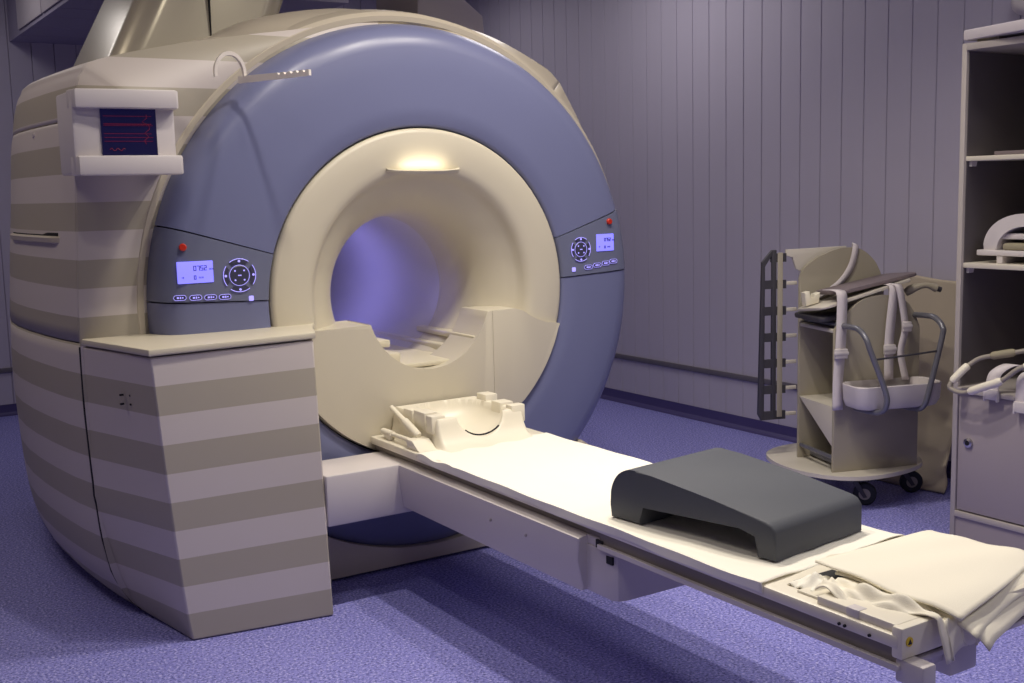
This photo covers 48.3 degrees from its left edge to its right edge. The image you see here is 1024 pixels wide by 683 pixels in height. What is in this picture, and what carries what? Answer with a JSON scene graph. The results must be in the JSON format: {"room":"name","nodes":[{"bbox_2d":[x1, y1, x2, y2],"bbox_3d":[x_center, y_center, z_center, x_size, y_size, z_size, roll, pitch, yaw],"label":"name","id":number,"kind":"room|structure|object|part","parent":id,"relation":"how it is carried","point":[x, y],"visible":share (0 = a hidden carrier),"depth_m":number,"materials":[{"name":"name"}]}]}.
{"room":"radiology room","nodes":[
{"label":"radiology room","id":0,"kind":"room"},
{"bbox_2d":[0,0,375,404],"bbox_3d":[-3.106,-1.094,8.073,6.190,3.120,0.150,-6,9,-32],"label":"wall","id":1,"kind":"structure","parent":0,"point":[22,64],"depth_m":7.79,"materials":[{"name":"paint"}]},
{"bbox_2d":[0,367,12,372],"bbox_3d":[-3.074,0.154,8.144,6.090,0.033,0.014,-6,9,-32],"label":"trim","id":2,"kind":"structure","parent":1,"relation":"attached to","point":[2,370],"depth_m":7.87,"materials":[{"name":"grey"}]},
{"bbox_2d":[0,403,17,416],"bbox_3d":[-3.058,0.429,8.165,6.090,0.075,0.045,-6,9,-32],"label":"baseboard","id":3,"kind":"structure","parent":1,"relation":"attached to","point":[9,409],"depth_m":7.91,"materials":[{"name":"blue plastic"}]},
{"bbox_2d":[6,0,348,44],"bbox_3d":[-2.164,-2.260,7.047,1.410,0.585,2.354,-6,9,-32],"label":"trim","id":4,"kind":"structure","parent":1,"relation":"attached to","point":[70,22],"depth_m":6.93,"materials":[{"name":"grey paint"}]},
{"bbox_2d":[0,398,1023,682],"bbox_3d":[-0.319,1.008,3.956,6.490,0.100,10.555,-6,9,-32],"label":"floor","id":5,"kind":"structure","parent":0,"point":[483,614],"depth_m":3.86,"materials":[{"name":"carpet"}]},
{"bbox_2d":[10,0,624,638],"bbox_3d":[-0.877,-0.657,4.993,2.482,3.045,2.279,-6,9,-32],"label":"scanner","id":6,"kind":"object","parent":5,"relation":"on","point":[244,234],"visible":0.95,"depth_m":4.13,"materials":[{"name":"beige plastic"}]},
{"bbox_2d":[56,91,175,175],"bbox_3d":[-1.315,-0.690,3.797,0.327,0.265,0.220,-6,9,-32],"label":"monitor","id":7,"kind":"object","parent":6,"relation":"on","point":[82,131],"depth_m":3.69,"materials":[{"name":"grey plastic"}]},
{"bbox_3d":[-1.011,-0.012,3.915,0.806,0.022,0.464,-6,9,-32],"label":"lid","id":8,"kind":"part","parent":6,"relation":"part of","materials":[{"name":"beige plastic"}]},
{"bbox_3d":[-1.082,-0.278,4.055,0.425,0.272,0.221,-6,9,-32],"label":"control panel","id":9,"kind":"part","parent":6,"relation":"part of","materials":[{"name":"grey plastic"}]},
{"bbox_3d":[-0.803,-0.893,3.848,0.322,0.024,0.012,3,9,31],"label":"notched arm","id":10,"kind":"part","parent":6,"relation":"part of","materials":[{"name":"beige plastic"}]},
{"bbox_3d":[-0.650,-0.009,4.559,0.135,0.028,0.460,-6,9,-32],"label":"guide rail","id":11,"kind":"part","parent":6,"relation":"part of","materials":[{"name":"beige plastic"}]},
{"bbox_3d":[-0.402,-0.801,4.438,1.985,0.853,0.217,-6,9,-32],"label":"ring panel","id":12,"kind":"part","parent":6,"relation":"part of","materials":[{"name":"blue paint"}]},
{"bbox_3d":[-0.373,0.301,4.585,2.078,1.077,0.217,-6,9,-32],"label":"ring panel","id":13,"kind":"part","parent":6,"relation":"part of","materials":[{"name":"blue paint"}]},
{"bbox_3d":[-0.743,0.024,4.808,0.117,0.046,0.970,-6,9,-32],"label":"guide rail","id":14,"kind":"part","parent":6,"relation":"part of","materials":[{"name":"beige plastic"}]},
{"bbox_3d":[-0.509,0.178,4.461,0.906,0.547,0.212,-6,9,-32],"label":"plate","id":15,"kind":"part","parent":6,"relation":"part of","materials":[{"name":"beige plastic"}]},
{"bbox_3d":[-0.438,-0.003,4.991,0.050,0.036,0.990,-6,9,-32],"label":"guide rail","id":16,"kind":"part","parent":6,"relation":"part of","materials":[{"name":"beige plastic"}]},
{"bbox_3d":[-0.253,-0.038,4.795,0.080,0.024,0.490,-6,9,-32],"label":"guide rail","id":17,"kind":"part","parent":6,"relation":"part of","materials":[{"name":"beige plastic"}]},
{"bbox_3d":[0.305,-0.435,4.936,0.427,0.280,0.221,-6,9,-32],"label":"control panel","id":18,"kind":"part","parent":6,"relation":"part of","materials":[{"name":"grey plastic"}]},
{"bbox_2d":[322,428,1023,682],"bbox_3d":[0.243,0.576,3.372,0.855,0.258,2.487,-6,9,-32],"label":"table","id":19,"kind":"object","parent":6,"relation":"attached to","point":[391,480],"visible":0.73,"depth_m":3.19,"materials":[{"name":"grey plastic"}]},
{"bbox_2d":[380,391,532,452],"bbox_3d":[-0.207,0.294,4.272,0.483,0.126,0.452,-6,9,-32],"label":"cradle","id":20,"kind":"object","parent":19,"relation":"on","point":[481,420],"visible":1,"depth_m":4.23,"materials":[{"name":"beige plastic"}]},
{"bbox_3d":[-0.397,0.311,4.232,0.029,0.111,0.267,-5,8,-27],"label":"clamp rod","id":21,"kind":"part","parent":20,"relation":"part of","materials":[{"name":"beige plastic"}]},
{"bbox_2d":[417,432,904,592],"bbox_3d":[0.354,0.459,3.456,0.563,0.034,1.670,-6,9,-32],"label":"pad","id":22,"kind":"object","parent":19,"relation":"on","point":[570,480],"visible":0.63,"depth_m":3.31,"materials":[{"name":"white fabric"}]},
{"bbox_2d":[611,448,861,561],"bbox_3d":[0.594,0.417,3.068,0.372,0.147,0.555,-8,10,-40],"label":"wedge","id":23,"kind":"object","parent":22,"relation":"on","point":[788,513],"visible":1,"depth_m":2.97,"materials":[{"name":"grey plastic"}]},
{"bbox_2d":[788,572,830,590],"bbox_3d":[0.695,0.543,2.600,0.100,0.036,0.085,-6,9,-32],"label":"tissue","id":24,"kind":"object","parent":19,"relation":"on","point":[812,580],"visible":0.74,"depth_m":2.59,"materials":[{"name":"white fabric"}]},
{"bbox_3d":[0.739,0.589,2.876,0.554,0.013,1.008,-6,9,-32],"label":"carriage rail","id":25,"kind":"part","parent":19,"relation":"part of","materials":[{"name":"grey plastic"}]},
{"bbox_2d":[815,577,979,664],"bbox_3d":[0.823,0.582,2.443,0.141,0.108,0.339,-9,10,-43],"label":"crumpled cloth","id":26,"kind":"object","parent":19,"relation":"on","point":[954,637],"visible":0.77,"depth_m":2.39,"materials":[{"name":"beige fabric"}]},
{"bbox_2d":[845,577,1023,651],"bbox_3d":[1.001,0.557,2.577,0.469,0.052,0.372,-8,10,-43],"label":"sheet","id":27,"kind":"object","parent":19,"relation":"on","point":[1012,613],"visible":0.13,"depth_m":2.38,"materials":[{"name":"beige fabric"}]},
{"bbox_2d":[835,571,1023,639],"bbox_3d":[0.986,0.540,2.582,0.480,0.039,0.370,-8,10,-42],"label":"sheet","id":28,"kind":"object","parent":27,"relation":"on","point":[987,612],"visible":0.12,"depth_m":2.40,"materials":[{"name":"beige fabric"}]},
{"bbox_2d":[815,530,1023,620],"bbox_3d":[0.995,0.514,2.594,0.467,0.024,0.396,-6,9,-32],"label":"sheet","id":29,"kind":"object","parent":28,"relation":"on","point":[955,575],"visible":0.99,"depth_m":2.58,"materials":[{"name":"beige fabric"}]},
{"bbox_2d":[766,247,945,504],"bbox_3d":[1.580,0.151,5.284,0.687,1.156,0.840,-3,8,-14],"label":"trolley","id":30,"kind":"object","parent":5,"relation":"on","point":[874,435],"visible":0.96,"depth_m":5.16,"materials":[{"name":"beige plastic"}]},
{"bbox_2d":[757,246,845,420],"bbox_3d":[1.369,-0.039,5.386,0.455,0.806,0.021,-3,8,-14],"label":"rack","id":31,"kind":"object","parent":30,"relation":"attached to","point":[800,257],"visible":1,"depth_m":5.34,"materials":[{"name":"grey plastic"}]},
{"bbox_3d":[1.217,-0.028,5.350,0.141,0.800,0.016,-3,8,-14],"label":"lattice frame","id":32,"kind":"part","parent":31,"relation":"part of","materials":[{"name":"grey plastic"}]},
{"bbox_3d":[1.321,0.340,5.424,0.060,0.018,0.012,-3,8,-14],"label":"cross arm","id":33,"kind":"part","parent":31,"relation":"part of","materials":[{"name":"beige plastic"}]},
{"bbox_3d":[1.315,0.095,5.391,0.060,0.018,0.012,-3,8,-14],"label":"cross arm","id":34,"kind":"part","parent":31,"relation":"part of","materials":[{"name":"beige plastic"}]},
{"bbox_3d":[1.318,0.217,5.408,0.060,0.018,0.012,-3,8,-14],"label":"cross arm","id":35,"kind":"part","parent":31,"relation":"part of","materials":[{"name":"beige"}]},
{"bbox_3d":[1.306,-0.274,5.342,0.060,0.018,0.012,-3,8,-14],"label":"cross arm","id":36,"kind":"part","parent":31,"relation":"part of","materials":[{"name":"beige plastic"}]},
{"bbox_3d":[1.309,-0.151,5.359,0.060,0.018,0.012,-3,8,-14],"label":"cross arm","id":37,"kind":"part","parent":31,"relation":"part of","materials":[{"name":"beige plastic"}]},
{"bbox_3d":[1.312,-0.028,5.375,0.060,0.018,0.012,-3,8,-14],"label":"cross arm","id":38,"kind":"part","parent":31,"relation":"part of","materials":[{"name":"beige plastic"}]},
{"bbox_3d":[1.428,-0.376,5.362,0.315,0.136,0.012,-3,8,-14],"label":"arm","id":39,"kind":"part","parent":31,"relation":"part of","materials":[{"name":"beige plastic"}]},
{"bbox_3d":[1.435,0.526,5.286,0.071,0.062,0.298,-3,8,-14],"label":"rail","id":40,"kind":"part","parent":30,"relation":"part of","materials":[{"name":"grey metal"}]},
{"bbox_2d":[803,393,831,405],"bbox_3d":[1.595,0.267,5.296,0.398,0.011,0.298,-3,8,-14],"label":"shelf","id":41,"kind":"object","parent":30,"relation":"attached to","point":[809,399],"depth_m":5.31,"materials":[{"name":"beige"}]},
{"bbox_2d":[800,320,835,332],"bbox_3d":[1.582,-0.074,5.249,0.408,0.017,0.298,-3,8,-14],"label":"shelf","id":42,"kind":"object","parent":30,"relation":"attached to","point":[805,325],"depth_m":5.21,"materials":[{"name":"beige plastic"}]},
{"bbox_2d":[795,304,853,321],"bbox_3d":[1.488,-0.132,5.211,0.320,0.048,0.260,-3,8,-14],"label":"pad","id":43,"kind":"object","parent":30,"relation":"on","point":[830,314],"visible":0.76,"depth_m":5.17,"materials":[{"name":"grey plastic"}]},
{"bbox_2d":[797,278,910,310],"bbox_3d":[1.552,-0.212,5.191,0.455,0.148,0.270,-3,8,-14],"label":"pad","id":44,"kind":"object","parent":43,"relation":"on","point":[830,302],"visible":0.72,"depth_m":5.11,"materials":[{"name":"beige"}]},
{"bbox_2d":[801,291,819,305],"bbox_3d":[1.362,-0.197,5.211,0.078,0.066,0.040,-3,8,-15],"label":"clip","id":45,"kind":"object","parent":44,"relation":"on","point":[807,299],"visible":1,"depth_m":5.20,"materials":[{"name":"beige plastic"}]},
{"bbox_2d":[816,272,916,294],"bbox_3d":[1.618,-0.266,5.224,0.400,0.098,0.250,-4,8,-17],"label":"pad","id":46,"kind":"object","parent":44,"relation":"on","point":[881,279],"visible":0.8,"depth_m":5.16,"materials":[{"name":"grey"}]},
{"bbox_2d":[826,289,848,410],"bbox_3d":[1.433,0.035,5.082,0.070,0.530,0.140,-3,8,-14],"label":"strap","id":47,"kind":"object","parent":30,"relation":"hanging from","point":[841,353],"visible":1,"depth_m":5.03,"materials":[{"name":"grey"}]},
{"bbox_2d":[819,242,858,297],"bbox_3d":[1.525,-0.336,5.364,0.240,0.254,0.045,-3,8,-14],"label":"strap","id":48,"kind":"object","parent":30,"relation":"hanging from","point":[847,272],"visible":0.84,"depth_m":5.36,"materials":[{"name":"grey"}]},
{"bbox_3d":[1.561,0.048,5.423,0.445,0.988,0.018,-3,8,-14],"label":"panel","id":49,"kind":"part","parent":30,"relation":"part of","materials":[{"name":"beige plastic"}]},
{"bbox_3d":[1.570,0.558,5.405,0.682,0.018,0.701,-3,8,-14],"label":"board","id":50,"kind":"part","parent":30,"relation":"part of","materials":[{"name":"beige plastic"}]},
{"bbox_3d":[1.630,0.083,5.141,0.400,0.432,0.558,-3,8,-14],"label":"tube frame","id":51,"kind":"part","parent":30,"relation":"part of","materials":[{"name":"grey metal"}]},
{"bbox_3d":[1.637,0.185,5.133,0.430,0.789,0.018,-3,8,-14],"label":"panel","id":52,"kind":"part","parent":30,"relation":"part of","materials":[{"name":"beige plastic"}]},
{"bbox_2d":[883,284,897,379],"bbox_3d":[1.678,-0.046,5.127,0.082,0.423,0.118,-3,8,-14],"label":"strap","id":53,"kind":"object","parent":30,"relation":"hanging from","point":[889,348],"visible":0.98,"depth_m":5.08,"materials":[{"name":"grey"}]},
{"bbox_2d":[842,376,940,410],"bbox_3d":[1.675,0.232,5.035,0.426,0.108,0.176,-3,8,-14],"label":"tray","id":54,"kind":"object","parent":30,"relation":"on","point":[860,393],"depth_m":4.97,"materials":[{"name":"grey plastic"}]},
{"bbox_2d":[887,283,912,379],"bbox_3d":[1.720,-0.045,5.116,0.062,0.431,0.134,-8,10,-40],"label":"strap","id":55,"kind":"object","parent":30,"relation":"hanging from","point":[907,326],"visible":0.99,"depth_m":5.08,"materials":[{"name":"grey plastic"}]},
{"bbox_2d":[904,283,941,295],"bbox_3d":[1.857,-0.236,5.159,0.169,0.059,0.042,-1,8,6],"label":"grip","id":56,"kind":"object","parent":30,"relation":"attached to","point":[913,288],"visible":0.99,"depth_m":5.14,"materials":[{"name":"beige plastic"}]},
{"bbox_2d":[876,275,955,493],"bbox_3d":[1.956,0.183,5.565,0.328,0.991,0.561,-6,9,-32],"label":"mat","id":57,"kind":"object","parent":5,"relation":"on","point":[934,431],"visible":0.42,"depth_m":5.58,"materials":[{"name":"beige fabric"}]},
{"bbox_2d":[949,35,1023,549],"bbox_3d":[2.271,-0.159,4.335,0.537,1.985,0.972,-6,9,-32],"label":"storage cabinet","id":58,"kind":"object","parent":5,"relation":"on","point":[987,495],"depth_m":4.59,"materials":[{"name":"grey metal"}]},
{"bbox_2d":[947,349,1023,394],"bbox_3d":[1.953,0.126,4.402,0.536,0.200,0.178,3,9,31],"label":"coil","id":59,"kind":"object","parent":58,"relation":"hanging from","point":[965,367],"visible":1,"depth_m":4.48,"materials":[{"name":"beige plastic"}]},
{"bbox_2d":[957,376,1017,400],"bbox_3d":[2.277,0.217,4.383,0.526,0.022,0.930,-6,9,-32],"label":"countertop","id":60,"kind":"structure","parent":58,"relation":"on","point":[1007,391],"depth_m":4.57,"materials":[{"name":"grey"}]},
{"bbox_3d":[2.287,0.728,4.449,0.512,0.024,0.930,-6,9,-32],"label":"rail","id":61,"kind":"part","parent":58,"relation":"part of","materials":[{"name":"grey metal"}]},
{"bbox_3d":[1.979,0.474,4.443,0.018,0.484,0.546,-6,9,-32],"label":"door","id":62,"kind":"part","parent":58,"relation":"part of","materials":[{"name":"grey laminate"}]},
{"bbox_2d":[963,260,1023,270],"bbox_3d":[2.272,-0.284,4.321,0.508,0.020,0.930,-6,9,-32],"label":"shelf","id":63,"kind":"object","parent":58,"relation":"attached to","point":[968,265],"depth_m":4.51,"materials":[{"name":"beige"}]},
{"bbox_2d":[964,19,1023,41],"bbox_3d":[2.066,-1.174,4.280,0.450,0.052,0.646,-5,8,-23],"label":"board","id":64,"kind":"object","parent":58,"relation":"on","point":[1013,28],"visible":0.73,"depth_m":4.33,"materials":[{"name":"grey plastic"}]},
{"bbox_3d":[2.250,-1.129,4.208,0.532,0.027,0.932,-6,9,-32],"label":"panel","id":65,"kind":"part","parent":58,"relation":"part of","materials":[{"name":"grey"}]},
{"bbox_2d":[966,154,1023,160],"bbox_3d":[2.262,-0.701,4.266,0.508,0.019,0.930,-6,9,-32],"label":"shelf","id":66,"kind":"object","parent":58,"relation":"attached to","point":[969,157],"depth_m":4.44,"materials":[{"name":"beige"}]},
{"bbox_3d":[2.047,-0.403,4.442,0.215,0.195,0.390,-6,9,-32],"label":"arched coil","id":67,"kind":"part","parent":58,"relation":"part of","materials":[{"name":"white plastic"}]},
{"bbox_3d":[2.049,-0.346,4.449,0.215,0.022,0.390,-6,9,-32],"label":"plate","id":68,"kind":"part","parent":58,"relation":"part of","materials":[{"name":"grey plastic"}]},
{"bbox_2d":[983,364,1023,402],"bbox_3d":[1.984,0.161,4.462,0.260,0.148,0.059,0,8,7],"label":"coil","id":69,"kind":"object","parent":58,"relation":"hanging from","point":[992,394],"visible":0.84,"depth_m":4.47,"materials":[{"name":"grey plastic"}]},
{"bbox_2d":[994,150,1023,154],"bbox_3d":[2.126,-0.730,4.371,0.240,0.017,0.460,-6,9,-32],"label":"folder","id":70,"kind":"object","parent":58,"relation":"on","point":[1010,151],"visible":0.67,"depth_m":4.44,"materials":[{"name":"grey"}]},
{"bbox_2d":[1013,372,1023,413],"bbox_3d":[2.059,0.195,4.373,0.255,0.166,0.081,-2,8,-7],"label":"strap","id":71,"kind":"object","parent":58,"relation":"hanging from","point":[1018,405],"visible":1,"depth_m":4.38,"materials":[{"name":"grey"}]},
{"bbox_2d":[465,0,1023,460],"bbox_3d":[2.264,-0.874,5.411,0.150,3.120,10.155,-6,9,-32],"label":"wall","id":72,"kind":"structure","parent":0,"point":[723,135],"depth_m":6.69,"materials":[{"name":"paint"}]},
{"bbox_2d":[614,353,796,389],"bbox_3d":[2.227,0.369,5.532,0.014,0.033,10.155,-6,9,-32],"label":"trim","id":73,"kind":"structure","parent":72,"relation":"attached to","point":[620,356],"depth_m":7.17,"materials":[{"name":"grey"}]},
{"bbox_2d":[600,387,950,477],"bbox_3d":[2.219,0.644,5.559,0.045,0.075,10.155,-6,9,-32],"label":"baseboard","id":74,"kind":"structure","parent":72,"relation":"attached to","point":[764,428],"depth_m":7.12,"materials":[{"name":"blue plastic"}]},
{"bbox_2d":[1011,0,1023,14],"bbox_3d":[2.274,-1.512,5.088,0.060,0.110,0.110,-6,9,-32],"label":"wall fitting","id":75,"kind":"object","parent":72,"relation":"attached to","point":[1017,6],"visible":1,"depth_m":5.08,"materials":[{"name":"grey plastic"}]},
{"bbox_3d":[-0.398,-2.183,3.532,6.490,0.100,10.555,-6,9,-32],"label":"ceiling","id":76,"kind":"structure","parent":0,"visible":0},
{"bbox_2d":[16,0,59,29],"bbox_3d":[-2.670,-2.186,6.522,0.010,0.550,1.910,-6,9,-32],"label":"trim","id":77,"kind":"structure","parent":76,"relation":"attached to","point":[27,11],"depth_m":6.98,"materials":[{"name":"grey"}]}
]}

